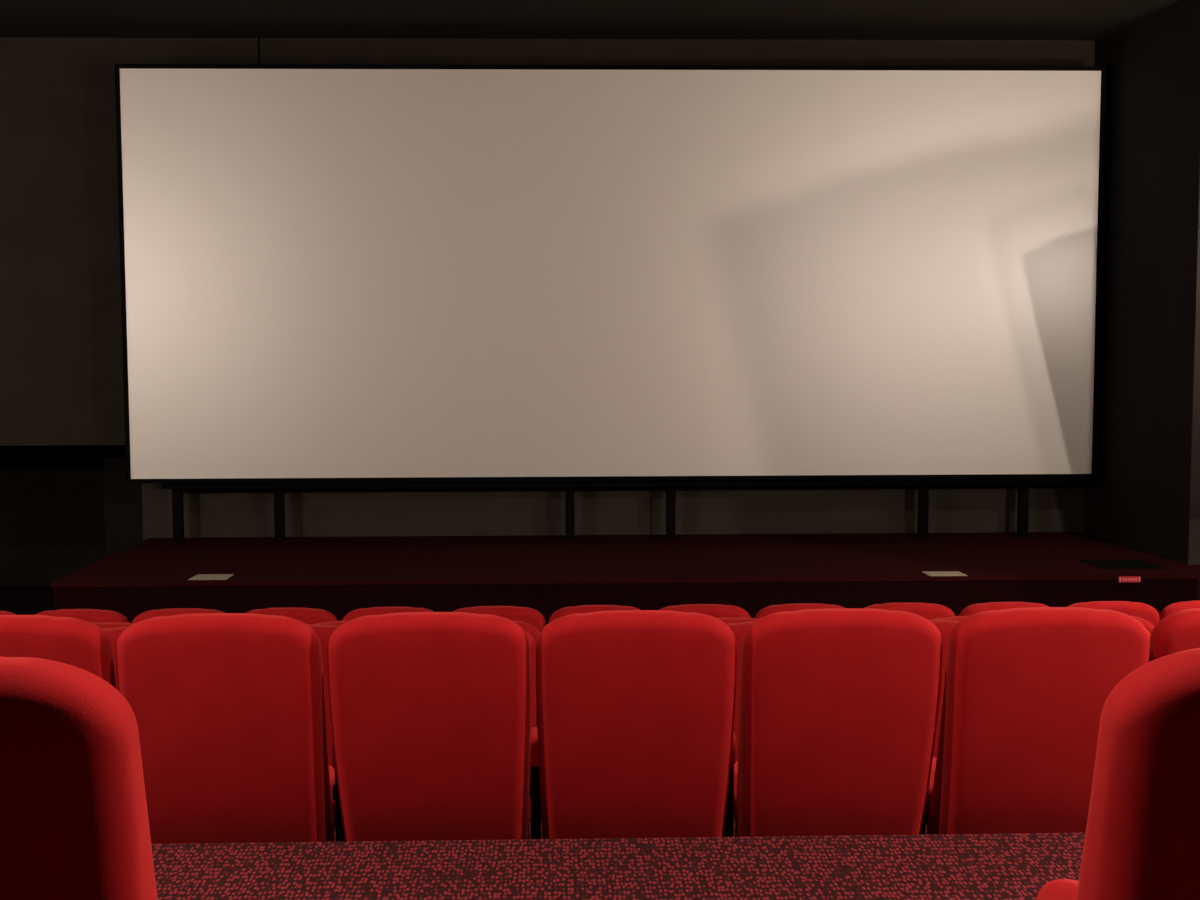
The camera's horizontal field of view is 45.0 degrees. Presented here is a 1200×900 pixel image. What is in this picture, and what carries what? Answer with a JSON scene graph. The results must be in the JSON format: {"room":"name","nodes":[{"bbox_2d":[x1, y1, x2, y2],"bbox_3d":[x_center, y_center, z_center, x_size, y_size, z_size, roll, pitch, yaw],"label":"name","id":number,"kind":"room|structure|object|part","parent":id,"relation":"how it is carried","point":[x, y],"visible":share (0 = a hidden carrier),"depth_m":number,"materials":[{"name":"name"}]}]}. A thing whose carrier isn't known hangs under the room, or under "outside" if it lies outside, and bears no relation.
{"room":"auditorium","nodes":[
{"label":"auditorium","id":0,"kind":"room"},
{"bbox_2d":[0,585,53,614],"bbox_3d":[-0.762,1.661,10.840,10.450,0.303,6.610,0,4,-2],"label":"floor","id":1,"kind":"structure","parent":0,"point":[18,600],"depth_m":13.06,"materials":[{"name":"carpet"}]},
{"bbox_2d":[0,611,15,614],"bbox_3d":[-3.201,1.274,7.752,0.544,0.965,0.745,0,4,-2],"label":"seat","id":2,"kind":"object","parent":1,"relation":"on","point":[1,612],"visible":0.04,"depth_m":7.39,"materials":[{"name":"red fabric"}]},
{"bbox_2d":[35,609,128,622],"bbox_3d":[-2.668,1.270,7.765,0.544,0.965,0.745,0,4,-2],"label":"seat","id":3,"kind":"object","parent":1,"relation":"on","point":[90,615],"visible":0.13,"depth_m":7.37,"materials":[{"name":"red fabric"}]},
{"bbox_2d":[132,608,223,623],"bbox_3d":[-2.135,1.266,7.777,0.544,0.965,0.745,0,5,-2],"label":"seat","id":4,"kind":"object","parent":1,"relation":"on","point":[173,611],"visible":0.06,"depth_m":7.38,"materials":[{"name":"red fabric"}]},
{"bbox_2d":[246,607,336,624],"bbox_3d":[-1.601,1.264,7.791,0.544,0.965,0.745,0,5,-2],"label":"seat","id":5,"kind":"object","parent":1,"relation":"on","point":[309,616],"visible":0.09,"depth_m":7.40,"materials":[{"name":"red fabric"}]},
{"bbox_2d":[342,607,433,620],"bbox_3d":[-1.068,1.261,7.805,0.544,0.965,0.745,0,5,-2],"label":"seat","id":6,"kind":"object","parent":1,"relation":"on","point":[360,612],"visible":0.11,"depth_m":7.41,"materials":[{"name":"red fabric"}]},
{"bbox_2d":[453,606,544,631],"bbox_3d":[-0.535,1.258,7.820,0.544,0.965,0.745,0,5,-2],"label":"seat","id":7,"kind":"object","parent":1,"relation":"on","point":[531,616],"visible":0.12,"depth_m":7.43,"materials":[{"name":"red fabric"}]},
{"bbox_2d":[549,605,639,622],"bbox_3d":[-0.001,1.258,7.838,0.544,0.965,0.745,0,4,-2],"label":"seat","id":8,"kind":"object","parent":1,"relation":"on","point":[564,611],"visible":0.1,"depth_m":7.45,"materials":[{"name":"red fabric"}]},
{"bbox_2d":[50,532,1196,625],"bbox_3d":[0.171,1.142,10.660,7.580,0.754,2.120,0,4,-2],"label":"stage","id":9,"kind":"object","parent":1,"relation":"on","point":[546,574],"visible":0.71,"depth_m":9.80,"materials":[{"name":"red carpet"}]},
{"bbox_2d":[188,574,233,579],"bbox_3d":[-2.593,0.847,9.670,0.257,0.003,0.215,0,4,-2],"label":"paper sheet","id":10,"kind":"object","parent":9,"relation":"on","point":[198,576],"visible":1,"depth_m":9.65,"materials":[{"name":"white paper"}]},
{"bbox_2d":[114,64,1105,542],"bbox_3d":[0.114,-1.113,11.257,7.533,3.650,0.215,0,4,-2],"label":"screen","id":11,"kind":"object","parent":9,"relation":"on","point":[569,277],"visible":1,"depth_m":11.14,"materials":[{"name":"fabric"}]},
{"bbox_3d":[-3.302,0.468,11.345,0.100,0.501,0.100,0,4,-2],"label":"post","id":12,"kind":"part","parent":11,"relation":"part of","materials":[{"name":"black metal"}]},
{"bbox_3d":[-2.514,0.465,11.366,0.100,0.501,0.100,0,4,-2],"label":"post","id":13,"kind":"part","parent":11,"relation":"part of","materials":[{"name":"black metal"}]},
{"bbox_3d":[-0.237,0.454,11.428,0.100,0.501,0.100,0,4,-2],"label":"post","id":14,"kind":"part","parent":11,"relation":"part of","materials":[{"name":"black metal"}]},
{"bbox_3d":[0.558,0.450,11.449,0.100,0.501,0.100,0,4,-2],"label":"post","id":15,"kind":"part","parent":11,"relation":"part of","materials":[{"name":"black metal"}]},
{"bbox_3d":[2.564,0.440,11.504,0.100,0.501,0.100,0,4,-2],"label":"post","id":16,"kind":"part","parent":11,"relation":"part of","materials":[{"name":"black metal"}]},
{"bbox_3d":[3.363,0.436,11.526,0.100,0.501,0.100,0,4,-2],"label":"post","id":17,"kind":"part","parent":11,"relation":"part of","materials":[{"name":"black metal"}]},
{"bbox_2d":[922,571,966,575],"bbox_3d":[2.311,0.830,9.727,0.260,0.003,0.179,0,4,-2],"label":"paper sheet","id":18,"kind":"object","parent":9,"relation":"on","point":[930,573],"visible":1,"depth_m":9.73,"materials":[{"name":"white paper"}]},
{"bbox_2d":[1119,576,1140,581],"bbox_3d":[3.529,0.862,9.661,0.144,0.038,0.012,0,4,-2],"label":"sign","id":19,"kind":"object","parent":9,"relation":"attached to","point":[1131,578],"visible":1,"depth_m":9.66,"materials":[{"name":"red plastic"}]},
{"bbox_2d":[660,604,750,617],"bbox_3d":[0.532,1.256,7.854,0.544,0.965,0.745,0,4,-2],"label":"seat","id":20,"kind":"object","parent":1,"relation":"on","point":[715,610],"visible":0.11,"depth_m":7.46,"materials":[{"name":"red fabric"}]},
{"bbox_2d":[755,603,843,618],"bbox_3d":[1.065,1.253,7.867,0.544,0.965,0.745,0,4,-2],"label":"seat","id":21,"kind":"object","parent":1,"relation":"on","point":[771,609],"visible":0.06,"depth_m":7.48,"materials":[{"name":"red fabric"}]},
{"bbox_2d":[865,603,954,619],"bbox_3d":[1.599,1.251,7.883,0.544,0.965,0.745,0,4,-2],"label":"seat","id":22,"kind":"object","parent":1,"relation":"on","point":[929,611],"visible":0.09,"depth_m":7.49,"materials":[{"name":"red fabric"}]},
{"bbox_2d":[959,602,1048,615],"bbox_3d":[2.132,1.248,7.896,0.544,0.965,0.745,0,4,-2],"label":"seat","id":23,"kind":"object","parent":1,"relation":"on","point":[979,607],"visible":0.09,"depth_m":7.51,"materials":[{"name":"red fabric"}]},
{"bbox_2d":[1068,601,1158,626],"bbox_3d":[2.665,1.245,7.910,0.544,0.965,0.745,0,4,-2],"label":"seat","id":24,"kind":"object","parent":1,"relation":"on","point":[1147,612],"visible":0.16,"depth_m":7.52,"materials":[{"name":"red fabric"}]},
{"bbox_2d":[1159,600,1199,620],"bbox_3d":[3.198,1.244,7.927,0.544,0.965,0.745,0,4,-2],"label":"seat","id":25,"kind":"object","parent":1,"relation":"on","point":[1178,606],"visible":0.12,"depth_m":7.54,"materials":[{"name":"red fabric"}]},
{"bbox_2d":[0,445,142,585],"bbox_3d":[-4.481,0.380,13.234,3.337,1.897,1.252,3,6,39],"label":"wall","id":26,"kind":"structure","parent":0,"point":[65,510],"depth_m":13.74,"materials":[{"name":"black paint"}]},
{"bbox_2d":[0,37,1094,540],"bbox_3d":[-0.821,-0.900,11.647,10.400,4.677,0.200,0,4,-2],"label":"wall","id":27,"kind":"structure","parent":0,"point":[61,353],"depth_m":11.46,"materials":[{"name":"paint"}]},
{"bbox_2d":[258,38,259,63],"bbox_3d":[-2.658,-1.629,11.437,0.013,3.180,0.008,0,4,-2],"label":"trim","id":28,"kind":"structure","parent":27,"relation":"attached to","point":[258,38],"depth_m":11.32,"materials":[{"name":"black paint"}]},
{"bbox_2d":[0,0,1179,40],"bbox_3d":[-0.635,-2.856,5.379,10.850,0.200,17.200,0,4,-2],"label":"ceiling","id":29,"kind":"structure","parent":0,"point":[1093,20],"depth_m":10.62,"materials":[{"name":"paint"}]},
{"bbox_2d":[151,833,1085,899],"bbox_3d":[-0.478,1.939,0.459,10.450,1.365,6.640,0,4,-2],"label":"carpeted floor","id":30,"kind":"structure","parent":0,"point":[1013,866],"depth_m":3.51,"materials":[{"name":"carpet"}]},
{"bbox_2d":[0,656,157,899],"bbox_3d":[-0.759,0.664,1.830,0.544,0.965,0.745,0,4,-2],"label":"seat","id":31,"kind":"object","parent":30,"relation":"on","point":[74,822],"visible":1,"depth_m":1.46,"materials":[{"name":"red fabric"}]},
{"bbox_2d":[1036,648,1199,899],"bbox_3d":[0.798,0.656,1.873,0.549,0.965,0.752,0,4,-2],"label":"seat","id":32,"kind":"object","parent":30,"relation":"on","point":[1142,841],"visible":1,"depth_m":1.50,"materials":[{"name":"red fabric"}]},
{"bbox_3d":[0.561,0.555,1.664,0.060,0.140,0.294,0,4,-2],"label":"armrest","id":33,"kind":"part","parent":32,"relation":"part of","materials":[{"name":"red fabric"}]},
{"bbox_2d":[334,819,926,841],"bbox_3d":[-0.586,1.821,4.408,10.450,0.985,1.255,0,4,-2],"label":"platform","id":34,"kind":"object","parent":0,"point":[734,819],"depth_m":4.91,"materials":[{"name":"carpet"}]},
{"bbox_2d":[0,615,116,688],"bbox_3d":[-1.501,0.877,4.026,0.544,0.965,0.745,0,4,-1],"label":"seat","id":35,"kind":"object","parent":34,"relation":"on","point":[79,643],"visible":0.23,"depth_m":3.64,"materials":[{"name":"red fabric"}]},
{"bbox_2d":[115,613,344,843],"bbox_3d":[-0.968,0.875,4.040,0.544,0.965,0.745,0,4,-1],"label":"seat","id":36,"kind":"object","parent":34,"relation":"on","point":[228,709],"visible":0.7,"depth_m":3.70,"materials":[{"name":"red fabric"}]},
{"bbox_2d":[329,766,334,827],"bbox_3d":[-0.984,1.022,4.189,0.470,0.132,0.470,0,4,-1],"label":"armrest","id":37,"kind":"object","parent":36,"relation":"on","point":[331,771],"depth_m":4.11,"materials":[{"name":"red fabric"}]},
{"bbox_3d":[-0.715,0.838,4.043,0.036,0.114,0.213,0,4,-1],"label":"armrest","id":38,"kind":"part","parent":36,"relation":"part of","materials":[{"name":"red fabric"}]},
{"bbox_2d":[327,612,540,841],"bbox_3d":[-0.433,0.869,4.050,0.544,0.965,0.745,0,5,-2],"label":"seat","id":39,"kind":"object","parent":34,"relation":"on","point":[434,738],"visible":0.89,"depth_m":3.71,"materials":[{"name":"red fabric"}]},
{"bbox_3d":[-0.180,0.833,4.054,0.036,0.114,0.213,0,5,-2],"label":"armrest","id":40,"kind":"part","parent":39,"relation":"part of","materials":[{"name":"red fabric"}]},
{"bbox_2d":[536,610,736,838],"bbox_3d":[0.099,0.868,4.066,0.544,0.965,0.745,0,4,-1],"label":"seat","id":41,"kind":"object","parent":34,"relation":"on","point":[636,708],"visible":0.86,"depth_m":3.73,"materials":[{"name":"red fabric"}]},
{"bbox_3d":[0.353,0.831,4.069,0.036,0.114,0.213,0,4,-1],"label":"armrest","id":42,"kind":"part","parent":41,"relation":"part of","materials":[{"name":"red fabric"}]},
{"bbox_2d":[734,608,942,836],"bbox_3d":[0.632,0.867,4.083,0.544,0.965,0.745,0,4,-1],"label":"seat","id":43,"kind":"object","parent":34,"relation":"on","point":[839,707],"visible":0.82,"depth_m":3.74,"materials":[{"name":"red fabric"}]},
{"bbox_2d":[734,761,737,820],"bbox_3d":[0.617,1.014,4.232,0.470,0.132,0.470,0,4,-1],"label":"seat cushion","id":44,"kind":"object","parent":43,"relation":"on","point":[736,764],"depth_m":4.21,"materials":[{"name":"red fabric"}]},
{"bbox_2d":[926,607,1149,834],"bbox_3d":[1.166,0.862,4.094,0.544,0.965,0.745,0,5,-2],"label":"seat","id":45,"kind":"object","parent":34,"relation":"on","point":[1026,690],"visible":0.76,"depth_m":3.75,"materials":[{"name":"red fabric"}]},
{"bbox_2d":[926,757,936,824],"bbox_3d":[1.150,1.007,4.243,0.470,0.132,0.470,0,5,-2],"label":"seat cushion","id":46,"kind":"object","parent":45,"relation":"on","point":[928,804],"depth_m":4.11,"materials":[{"name":"red fabric"}]},
{"bbox_2d":[1149,608,1199,661],"bbox_3d":[1.701,0.862,4.112,0.544,0.965,0.745,0,4,-1],"label":"seat","id":47,"kind":"object","parent":34,"relation":"on","point":[1179,631],"visible":0.18,"depth_m":3.72,"materials":[{"name":"red fabric"}]},
{"bbox_2d":[1083,0,1199,563],"bbox_3d":[4.303,-0.699,10.851,0.700,4.980,1.700,0,4,-2],"label":"wall","id":48,"kind":"structure","parent":0,"point":[1138,497],"depth_m":10.63,"materials":[{"name":"paint"}]},
{"bbox_2d":[1085,532,1199,599],"bbox_3d":[4.212,1.123,10.770,0.504,0.754,2.120,0,4,-2],"label":"trim","id":49,"kind":"structure","parent":48,"relation":"attached to","point":[1195,569],"depth_m":10.15,"materials":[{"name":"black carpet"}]},
{"bbox_2d":[1188,157,1199,564],"bbox_3d":[4.284,-1.159,9.954,0.384,3.923,0.015,0,4,-2],"label":"trim","id":50,"kind":"structure","parent":48,"relation":"attached to","point":[1194,502],"depth_m":10.03,"materials":[{"name":"grey fabric"}]},
{"bbox_3d":[-0.654,1.880,6.914,10.450,0.477,1.255,0,4,-2],"label":"platform","id":51,"kind":"object","parent":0,"visible":0},
{"bbox_2d":[92,622,133,628],"bbox_3d":[-2.101,1.192,6.520,0.544,0.965,0.745,0,4,-2],"label":"seat","id":52,"kind":"object","parent":51,"relation":"on","point":[100,625],"visible":0.02,"depth_m":6.14,"materials":[{"name":"red fabric"}]},
{"bbox_2d":[313,621,346,625],"bbox_3d":[-1.034,1.186,6.548,0.544,0.965,0.745,0,5,-2],"label":"seat","id":53,"kind":"object","parent":51,"relation":"on","point":[339,623],"visible":0.02,"depth_m":6.17,"materials":[{"name":"red fabric"}]},
{"bbox_2d":[514,621,539,642],"bbox_3d":[-0.501,1.184,6.564,0.544,0.965,0.745,0,4,-2],"label":"seat","id":54,"kind":"object","parent":51,"relation":"on","point":[529,628],"visible":0.04,"depth_m":6.19,"materials":[{"name":"red fabric"}]},
{"bbox_2d":[717,618,757,623],"bbox_3d":[0.566,1.178,6.591,0.544,0.965,0.745,0,5,-2],"label":"seat","id":55,"kind":"object","parent":51,"relation":"on","point":[725,620],"visible":0.02,"depth_m":6.21,"materials":[{"name":"red fabric"}]},
{"bbox_2d":[932,616,967,620],"bbox_3d":[1.633,1.172,6.619,0.544,0.965,0.745,0,5,-2],"label":"seat","id":56,"kind":"object","parent":51,"relation":"on","point":[956,618],"visible":0.02,"depth_m":6.24,"materials":[{"name":"red fabric"}]},
{"bbox_2d":[1131,616,1153,633],"bbox_3d":[2.166,1.172,6.637,0.544,0.965,0.745,0,4,-2],"label":"seat","id":57,"kind":"object","parent":51,"relation":"on","point":[1149,626],"visible":0.06,"depth_m":6.25,"materials":[{"name":"red fabric"}]},
{"bbox_3d":[-0.620,1.863,5.662,10.450,0.707,1.240,0,4,-2],"label":"platform","id":58,"kind":"object","parent":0,"visible":0},
{"bbox_2d":[102,627,128,689],"bbox_3d":[-1.534,1.055,5.279,0.544,0.965,0.745,0,5,-2],"label":"seat","id":59,"kind":"object","parent":58,"relation":"on","point":[113,634],"visible":0.02,"depth_m":4.88,"materials":[{"name":"red fabric"}]},
{"bbox_2d":[309,625,338,765],"bbox_3d":[-1.001,1.055,5.298,0.544,0.965,0.745,0,4,-2],"label":"seat","id":60,"kind":"object","parent":58,"relation":"on","point":[324,632],"visible":0.02,"depth_m":4.93,"materials":[{"name":"red fabric"}]},
{"bbox_2d":[524,630,541,820],"bbox_3d":[-0.467,1.051,5.310,0.544,0.965,0.745,0,4,-2],"label":"seat","id":61,"kind":"object","parent":58,"relation":"on","point":[532,641],"visible":0.05,"depth_m":4.97,"materials":[{"name":"red fabric"}]},
{"bbox_2d":[726,621,754,818],"bbox_3d":[0.599,1.046,5.338,0.544,0.965,0.745,0,5,-2],"label":"seat","id":62,"kind":"object","parent":58,"relation":"on","point":[738,629],"visible":0.04,"depth_m":4.96,"materials":[{"name":"red fabric"}]},
{"bbox_2d":[929,620,959,756],"bbox_3d":[1.133,1.043,5.353,0.544,0.965,0.745,0,5,-2],"label":"seat","id":63,"kind":"object","parent":58,"relation":"on","point":[945,627],"visible":0.05,"depth_m":4.97,"materials":[{"name":"red fabric"}]}
]}

